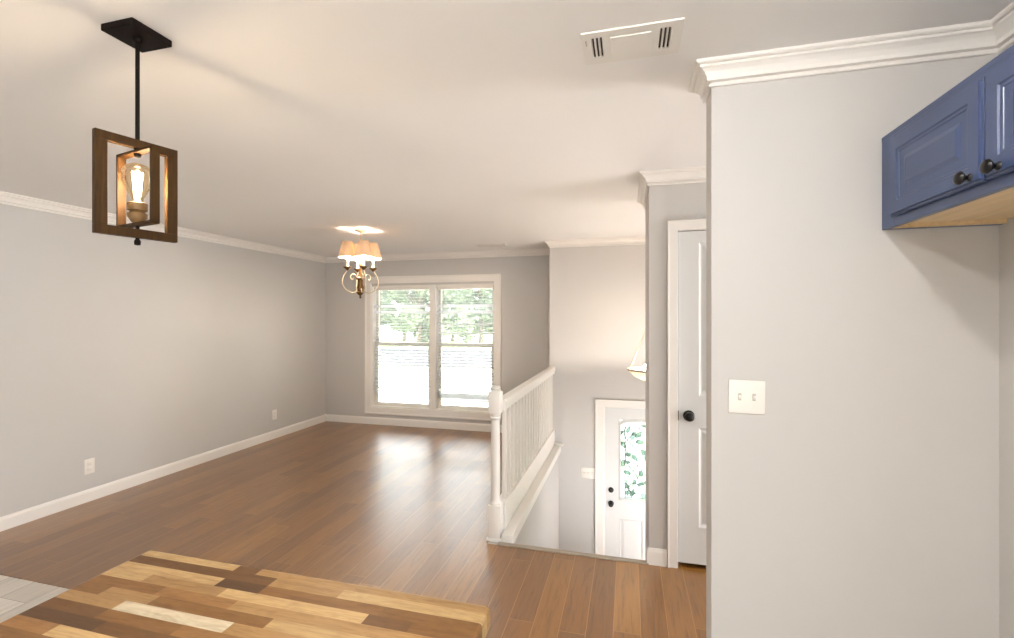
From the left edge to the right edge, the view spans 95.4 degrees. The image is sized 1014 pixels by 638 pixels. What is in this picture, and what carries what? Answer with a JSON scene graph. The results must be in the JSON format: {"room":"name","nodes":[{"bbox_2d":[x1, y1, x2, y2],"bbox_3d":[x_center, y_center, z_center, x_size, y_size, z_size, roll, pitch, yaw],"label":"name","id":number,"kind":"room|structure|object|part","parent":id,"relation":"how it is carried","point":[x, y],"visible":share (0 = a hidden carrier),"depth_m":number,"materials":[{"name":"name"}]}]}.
{"room":"kitchen","nodes":[
{"label":"kitchen","id":0,"kind":"room"},
{"bbox_2d":[0,204,325,516],"bbox_3d":[-3.862,0.313,2.766,0.120,2.440,8.860,0,0,15],"label":"wall","id":1,"kind":"structure","parent":0,"point":[121,354],"depth_m":4.24,"materials":[{"name":"paint"}]},
{"bbox_2d":[84,458,94,474],"bbox_3d":[-3.504,1.241,3.873,0.009,0.125,0.078,0,0,15],"label":"wall outlet","id":2,"kind":"object","parent":1,"relation":"attached to","point":[89,464],"visible":1,"depth_m":3.87,"materials":[{"name":"white plastic"}]},
{"bbox_2d":[0,414,325,531],"bbox_3d":[-3.798,1.482,2.749,0.014,0.102,8.580,0,0,15],"label":"baseboard","id":3,"kind":"structure","parent":1,"relation":"attached to","point":[24,516],"depth_m":4.22,"materials":[{"name":"paint"}]},
{"bbox_2d":[0,191,326,262],"bbox_3d":[-3.777,-0.867,2.744,0.057,0.080,8.580,0,0,15],"label":"trim","id":4,"kind":"structure","parent":1,"relation":"attached to","point":[6,198],"depth_m":4.36,"materials":[{"name":"paint"}]},
{"bbox_2d":[272,409,276,419],"bbox_3d":[-2.970,1.230,5.897,0.009,0.125,0.078,0,0,15],"label":"wall outlet","id":5,"kind":"object","parent":1,"relation":"attached to","point":[274,412],"visible":1,"depth_m":5.89,"materials":[{"name":"white plastic"}]},
{"bbox_2d":[0,421,705,637],"bbox_3d":[-0.246,1.633,1.813,7.600,0.200,8.860,0,0,15],"label":"floor","id":6,"kind":"structure","parent":0,"point":[388,507],"depth_m":3.21,"materials":[{"name":"brown wood"}]},
{"bbox_2d":[486,366,562,542],"bbox_3d":[0.256,1.009,4.277,0.188,1.088,2.333,0,0,15],"label":"stair railing","id":7,"kind":"object","parent":6,"relation":"on","point":[530,451],"visible":0.99,"depth_m":3.67,"materials":[{"name":"white paint"}]},
{"bbox_3d":[-0.080,0.999,3.215,0.106,1.068,0.106,0,0,15],"label":"newel post","id":8,"kind":"part","parent":7,"relation":"part of","materials":[{"name":"white paint"}]},
{"bbox_3d":[0.242,0.603,4.323,0.080,0.084,2.248,0,0,15],"label":"handrail","id":9,"kind":"part","parent":7,"relation":"part of","materials":[{"name":"white paint"}]},
{"bbox_3d":[-0.606,1.093,0.649,0.835,0.880,0.503,0,0,15],"label":"kitchen island","id":10,"kind":"object","parent":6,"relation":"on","visible":0},
{"bbox_2d":[0,551,489,637],"bbox_3d":[-0.586,0.633,0.747,0.945,0.040,0.745,0,0,15],"label":"island countertop","id":11,"kind":"structure","parent":10,"relation":"on","point":[152,594],"depth_m":0.97,"materials":[{"name":"brown wood"}]},
{"bbox_2d":[326,255,549,424],"bbox_3d":[-0.999,0.313,6.520,3.743,2.440,0.140,0,0,15],"label":"wall","id":12,"kind":"structure","parent":0,"point":[525,280],"depth_m":6.42,"materials":[{"name":"paint"}]},
{"bbox_2d":[326,414,501,432],"bbox_3d":[-1.028,1.482,6.448,3.483,0.102,0.014,0,0,15],"label":"baseboard","id":13,"kind":"structure","parent":12,"relation":"attached to","point":[329,417],"depth_m":6.53,"materials":[{"name":"paint"}]},
{"bbox_2d":[365,274,500,420],"bbox_3d":[-1.056,0.390,6.521,2.053,1.980,0.164,0,0,15],"label":"window","id":14,"kind":"structure","parent":12,"relation":"in","point":[434,408],"depth_m":6.50,"materials":[{"name":"paint"}]},
{"bbox_3d":[-1.489,-0.030,6.693,0.896,0.847,0.028,0,0,15],"label":"sash","id":15,"kind":"part","parent":14,"relation":"part of","materials":[{"name":"white paint"}]},
{"bbox_2d":[373,286,428,395],"bbox_3d":[-1.510,0.320,6.613,0.884,1.543,0.060,0,0,15],"label":"window blind","id":16,"kind":"object","parent":14,"relation":"attached to","point":[380,306],"visible":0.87,"depth_m":6.61,"materials":[{"name":"white paint"}]},
{"bbox_3d":[-1.508,1.084,6.618,0.870,0.014,0.044,0,0,15],"label":"rail","id":17,"kind":"part","parent":16,"relation":"part of","materials":[{"name":"white paint"}]},
{"bbox_3d":[-1.497,0.809,6.663,0.896,0.922,0.030,0,0,15],"label":"sash","id":18,"kind":"part","parent":14,"relation":"part of","materials":[{"name":"white paint"}]},
{"bbox_2d":[437,285,493,401],"bbox_3d":[-0.581,0.344,6.368,0.833,1.593,0.060,0,0,15],"label":"window blind","id":19,"kind":"object","parent":14,"relation":"attached to","point":[468,397],"visible":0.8,"depth_m":6.36,"materials":[{"name":"white paint"}]},
{"bbox_3d":[-0.579,1.134,6.373,0.819,0.014,0.044,0,0,15],"label":"rail","id":20,"kind":"part","parent":19,"relation":"part of","materials":[{"name":"white paint"}]},
{"bbox_3d":[-0.567,0.809,6.418,0.843,0.922,0.030,0,0,15],"label":"sash","id":21,"kind":"part","parent":14,"relation":"part of","materials":[{"name":"white paint"}]},
{"bbox_3d":[-0.559,-0.030,6.448,0.843,0.847,0.028,0,0,15],"label":"sash","id":22,"kind":"part","parent":14,"relation":"part of","materials":[{"name":"white paint"}]},
{"bbox_2d":[326,248,549,262],"bbox_3d":[-1.034,-0.867,6.428,3.483,0.080,0.057,0,0,15],"label":"trim","id":23,"kind":"structure","parent":12,"relation":"attached to","point":[523,252],"depth_m":6.34,"materials":[{"name":"paint"}]},
{"bbox_2d":[0,0,1013,256],"bbox_3d":[-0.236,-0.982,1.810,7.660,0.150,8.900,0,0,15],"label":"ceiling","id":24,"kind":"structure","parent":0,"point":[420,126],"depth_m":1.97,"materials":[{"name":"paint"}]},
{"bbox_2d":[92,17,177,245],"bbox_3d":[-1.172,-0.569,1.464,0.172,0.676,0.171,0,0,-14],"label":"pendant lantern","id":25,"kind":"object","parent":24,"relation":"hanging from","point":[130,31],"visible":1,"depth_m":1.45,"materials":[{"name":"brown wood"}]},
{"bbox_3d":[-1.172,-0.410,1.464,0.076,0.310,0.217,0,0,15],"label":"frame","id":26,"kind":"part","parent":25,"relation":"part of","materials":[{"name":"brown wood"}]},
{"bbox_3d":[-1.172,-0.272,1.464,0.018,0.081,0.018,0,0,15],"label":"stem","id":27,"kind":"part","parent":25,"relation":"part of","materials":[{"name":"brown metal"}]},
{"bbox_2d":[127,201,147,222],"bbox_3d":[-1.172,-0.333,1.464,0.054,0.068,0.054,0,0,15],"label":"socket","id":28,"kind":"object","parent":25,"relation":"attached to","point":[137,210],"depth_m":1.45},
{"bbox_3d":[-1.172,-0.720,1.464,0.028,0.335,0.027,0,0,15],"label":"rod","id":29,"kind":"part","parent":25,"relation":"part of","materials":[{"name":"brown metal"}]},
{"bbox_3d":[-1.172,-0.412,1.464,0.202,0.238,0.025,0,0,26],"label":"frame","id":30,"kind":"part","parent":25,"relation":"part of","materials":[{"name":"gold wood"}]},
{"bbox_2d":[338,229,381,298],"bbox_3d":[-1.502,-0.554,4.734,0.356,0.705,0.353,0,0,15],"label":"chandelier","id":31,"kind":"object","parent":24,"relation":"hanging from","point":[363,250],"visible":1,"depth_m":4.68,"materials":[{"name":"beige metal"}]},
{"bbox_3d":[-1.614,-0.699,4.671,0.171,0.160,0.171,0,0,15],"label":"lamp shade","id":32,"kind":"part","parent":31,"relation":"part of","materials":[{"name":"white fabric"}]},
{"bbox_3d":[-1.591,-0.377,4.684,0.170,0.242,0.012,0,0,-30],"label":"arm","id":33,"kind":"part","parent":31,"relation":"part of","materials":[{"name":"beige metal"}]},
{"bbox_3d":[-1.567,-0.699,4.846,0.171,0.160,0.171,0,0,15],"label":"lamp shade","id":34,"kind":"part","parent":31,"relation":"part of","materials":[{"name":"white fabric"}]},
{"bbox_3d":[-1.450,-0.377,4.649,0.012,0.242,0.170,0,0,-32],"label":"arm","id":35,"kind":"part","parent":31,"relation":"part of","materials":[{"name":"beige metal"}]},
{"bbox_3d":[-1.436,-0.699,4.626,0.171,0.160,0.171,0,0,15],"label":"lamp shade","id":36,"kind":"part","parent":31,"relation":"part of","materials":[{"name":"white fabric"}]},
{"bbox_3d":[-1.414,-0.377,4.782,0.170,0.242,0.012,0,0,-28],"label":"arm","id":37,"kind":"part","parent":31,"relation":"part of","materials":[{"name":"beige metal"}]},
{"bbox_3d":[-1.391,-0.699,4.795,0.171,0.160,0.171,0,0,15],"label":"lamp shade","id":38,"kind":"part","parent":31,"relation":"part of","materials":[{"name":"white fabric"}]},
{"bbox_2d":[476,243,507,246],"bbox_3d":[-0.184,-0.899,5.695,0.380,0.015,0.140,0,0,15],"label":"ceiling vent","id":39,"kind":"object","parent":24,"relation":"in","point":[503,244],"visible":1,"depth_m":5.66,"materials":[{"name":"white paint"}]},
{"bbox_2d":[581,17,684,65],"bbox_3d":[0.408,-0.901,1.518,0.312,0.015,0.185,0,0,15],"label":"ceiling vent","id":40,"kind":"object","parent":24,"relation":"in","point":[664,37],"visible":1,"depth_m":1.50,"materials":[{"name":"white paint"}]},
{"bbox_2d":[627,331,644,379],"bbox_3d":[1.345,-0.164,4.217,0.486,1.487,0.486,0,0,15],"label":"pendant","id":41,"kind":"object","parent":24,"relation":"hanging from","point":[637,371],"visible":0.19,"depth_m":4.20,"materials":[{"name":"white glass"}]},
{"bbox_3d":[1.345,0.524,4.217,0.460,0.112,0.460,0,0,15],"label":"lamp shade","id":42,"kind":"part","parent":41,"relation":"part of","materials":[{"name":"white glass"}]},
{"bbox_2d":[488,248,561,548],"bbox_3d":[0.329,1.098,4.555,0.173,4.010,2.984,0,0,15],"label":"wall","id":43,"kind":"structure","parent":0,"point":[540,528],"depth_m":4.57,"materials":[{"name":"paint"}]},
{"bbox_2d":[550,244,644,553],"bbox_3d":[1.881,1.073,5.127,2.817,3.960,0.140,0,0,15],"label":"wall","id":44,"kind":"structure","parent":0,"point":[600,309],"depth_m":5.31,"materials":[{"name":"paint"}]},
{"bbox_2d":[581,467,594,478],"bbox_3d":[0.930,1.777,5.294,0.164,0.122,0.021,0,0,15],"label":"light switch","id":45,"kind":"object","parent":44,"relation":"attached to","point":[589,473],"visible":1,"depth_m":5.30,"materials":[{"name":"white plastic"}]},
{"bbox_2d":[544,236,644,247],"bbox_3d":[1.770,-0.867,5.054,2.754,0.080,0.057,0,0,15],"label":"trim","id":46,"kind":"structure","parent":44,"relation":"attached to","point":[637,240],"depth_m":5.25,"materials":[{"name":"paint"}]},
{"bbox_2d":[595,399,644,559],"bbox_3d":[1.569,1.987,5.187,1.130,2.132,0.182,0,0,15],"label":"door","id":47,"kind":"structure","parent":44,"relation":"in","point":[619,424],"depth_m":5.24,"materials":[{"name":"paint"}]},
{"bbox_3d":[1.177,2.107,5.229,0.066,0.066,0.062,0,0,15],"label":"knob","id":48,"kind":"part","parent":47,"relation":"part of","materials":[{"name":"black metal"}]},
{"bbox_3d":[1.563,1.599,5.167,0.620,0.942,0.035,0,0,15],"label":"lite frame","id":49,"kind":"part","parent":47,"relation":"part of","materials":[{"name":"paint"}]},
{"bbox_3d":[1.566,1.599,5.177,0.586,0.908,0.004,0,0,15],"label":"art glass","id":50,"kind":"part","parent":47,"relation":"part of","materials":[{"name":"white glass"}]},
{"bbox_2d":[645,182,705,560],"bbox_3d":[2.361,1.073,2.830,2.877,3.960,0.644,0,0,15],"label":"wall","id":51,"kind":"structure","parent":0,"point":[686,201],"depth_m":2.87,"materials":[{"name":"paint"}]},
{"bbox_2d":[497,542,648,564],"bbox_3d":[0.412,1.544,3.013,0.981,0.038,0.040,0,0,15],"label":"trim","id":52,"kind":"structure","parent":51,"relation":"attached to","point":[552,550],"depth_m":3.00,"materials":[{"name":"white wood"}]},
{"bbox_2d":[637,173,648,209],"bbox_3d":[0.942,-0.867,3.204,0.057,0.080,0.758,0,0,15],"label":"trim","id":53,"kind":"structure","parent":51,"relation":"attached to","point":[643,189],"depth_m":3.15,"materials":[{"name":"paint"}]},
{"bbox_2d":[647,547,666,566],"bbox_3d":[0.931,1.482,2.866,0.120,0.102,0.014,0,0,15],"label":"baseboard","id":54,"kind":"structure","parent":51,"relation":"attached to","point":[655,556],"depth_m":2.86,"materials":[{"name":"paint"}]},
{"bbox_2d":[640,166,705,185],"bbox_3d":[2.244,-0.867,2.498,2.934,0.080,0.057,0,0,15],"label":"trim","id":55,"kind":"structure","parent":51,"relation":"attached to","point":[690,174],"depth_m":2.82,"materials":[{"name":"paint"}]},
{"bbox_2d":[667,219,705,567],"bbox_3d":[1.421,0.466,2.743,0.887,2.135,0.097,0,0,15],"label":"door","id":56,"kind":"structure","parent":51,"relation":"in","point":[686,251],"depth_m":2.83,"materials":[{"name":"paint"}]},
{"bbox_3d":[1.109,0.598,2.807,0.068,0.068,0.062,0,0,15],"label":"knob","id":57,"kind":"part","parent":56,"relation":"part of","materials":[{"name":"black metal"}]},
{"bbox_2d":[706,54,998,637],"bbox_3d":[2.059,0.313,1.364,2.713,2.440,0.113,0,0,15],"label":"wall","id":58,"kind":"structure","parent":0,"point":[863,500],"depth_m":1.55,"materials":[{"name":"paint"}]},
{"bbox_2d":[689,60,710,102],"bbox_3d":[0.720,-0.867,1.717,0.057,0.080,0.227,0,0,15],"label":"trim","id":59,"kind":"structure","parent":58,"relation":"attached to","point":[699,84],"depth_m":1.71,"materials":[{"name":"paint"}]},
{"bbox_2d":[728,379,764,414],"bbox_3d":[0.841,0.276,1.615,0.118,0.118,0.021,1,0,15],"label":"light switch","id":60,"kind":"object","parent":58,"relation":"attached to","point":[744,396],"visible":1,"depth_m":1.62,"materials":[{"name":"white plastic"}]},
{"bbox_2d":[697,20,998,87],"bbox_3d":[1.101,-0.867,1.528,0.890,0.080,0.057,0,0,15],"label":"trim","id":61,"kind":"structure","parent":58,"relation":"attached to","point":[972,39],"depth_m":1.52,"materials":[{"name":"paint"}]},
{"bbox_2d":[999,44,1013,637],"bbox_3d":[1.020,0.313,-0.762,0.120,2.440,4.527,0,0,15],"label":"wall","id":62,"kind":"structure","parent":0,"point":[1006,231],"depth_m":1.41,"materials":[{"name":"paint"}]},
{"bbox_2d":[882,45,1013,229],"bbox_3d":[1.244,-0.443,1.037,0.363,0.303,0.934,0,0,15],"label":"upper cabinet","id":63,"kind":"object","parent":62,"relation":"attached to","point":[951,163],"visible":1,"depth_m":1.19,"materials":[{"name":"blue paint"}]},
{"bbox_3d":[1.154,-0.439,1.256,0.018,0.241,0.394,0,0,15],"label":"door","id":64,"kind":"part","parent":63,"relation":"part of","materials":[{"name":"blue paint"}]},
{"bbox_3d":[1.277,-0.303,1.028,0.294,0.023,0.902,0,0,15],"label":"underside panel","id":65,"kind":"part","parent":63,"relation":"part of","materials":[{"name":"brown wood"}]},
{"bbox_3d":[1.090,-0.336,1.105,0.030,0.033,0.033,0,0,15],"label":"knob","id":66,"kind":"part","parent":63,"relation":"part of","materials":[{"name":"black metal"}]},
{"bbox_3d":[1.067,-0.336,1.020,0.030,0.033,0.033,0,0,15],"label":"knob","id":67,"kind":"part","parent":63,"relation":"part of","materials":[{"name":"black metal"}]},
{"bbox_3d":[1.052,-0.439,0.868,0.018,0.241,0.392,0,0,15],"label":"door","id":68,"kind":"part","parent":63,"relation":"part of","materials":[{"name":"blue paint"}]},
{"bbox_2d":[991,1,1013,53],"bbox_3d":[0.952,-0.867,-0.671,0.057,0.080,4.387,0,0,15],"label":"trim","id":69,"kind":"structure","parent":62,"relation":"attached to","point":[1002,23],"depth_m":1.39,"materials":[{"name":"paint"}]},
{"label":"outside","id":70,"kind":"structure","parent":0,"visible":0},
{"bbox_2d":[379,369,491,406],"bbox_3d":[-3.019,3.183,19.928,44.000,0.020,15.000,0,0,15],"label":"driveway","id":71,"kind":"structure","parent":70,"point":[418,399],"depth_m":21.50,"materials":[{"name":"concrete"}]},
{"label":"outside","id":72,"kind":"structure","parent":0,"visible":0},
{"bbox_2d":[379,333,492,371],"bbox_3d":[5.009,3.343,48.413,105.000,0.300,83.820,0,0,15],"label":"lawn","id":73,"kind":"structure","parent":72,"point":[445,339],"depth_m":52.44,"materials":[{"name":"green plant"}]},
{"bbox_2d":[380,290,397,330],"bbox_3d":[-16.504,-4.110,57.069,6.432,14.823,7.129,0,0,15],"label":"tree","id":74,"kind":"object","parent":73,"relation":"on","point":[386,296],"visible":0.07,"depth_m":56.25,"materials":[{"name":"green plant"}]},
{"bbox_2d":[390,291,425,340],"bbox_3d":[-14.751,-4.834,65.756,7.426,16.268,7.190,0,0,44],"label":"tree","id":75,"kind":"object","parent":73,"relation":"on","point":[396,297],"visible":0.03,"depth_m":63.19,"materials":[{"name":"green plant"}]},
{"bbox_2d":[389,290,447,342],"bbox_3d":[-10.296,-3.630,53.162,7.004,14.082,6.523,0,0,43],"label":"tree","id":76,"kind":"object","parent":73,"relation":"on","point":[413,323],"visible":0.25,"depth_m":52.70,"materials":[{"name":"green plant"}]},
{"bbox_2d":[442,289,476,341],"bbox_3d":[-7.567,-5.130,63.866,7.716,16.860,7.413,0,0,37],"label":"tree","id":77,"kind":"object","parent":73,"relation":"on","point":[450,318],"visible":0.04,"depth_m":62.06,"materials":[{"name":"green plant"}]},
{"bbox_2d":[450,289,492,341],"bbox_3d":[-3.037,-3.955,53.536,7.083,14.513,7.194,0,0,15],"label":"tree","id":78,"kind":"object","parent":73,"relation":"on","point":[462,296],"visible":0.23,"depth_m":52.45,"materials":[{"name":"green plant"}]},
{"bbox_2d":[483,321,492,332],"bbox_3d":[-0.402,-5.201,62.280,7.479,17.002,7.289,0,0,-10],"label":"tree","id":79,"kind":"object","parent":73,"relation":"on","point":[483,321],"visible":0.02,"depth_m":60.76,"materials":[{"name":"green plant"}]},
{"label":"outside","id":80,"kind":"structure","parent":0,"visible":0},
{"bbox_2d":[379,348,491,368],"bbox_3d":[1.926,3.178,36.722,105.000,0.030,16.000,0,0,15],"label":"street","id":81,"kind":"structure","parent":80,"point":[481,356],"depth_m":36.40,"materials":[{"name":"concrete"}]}
]}

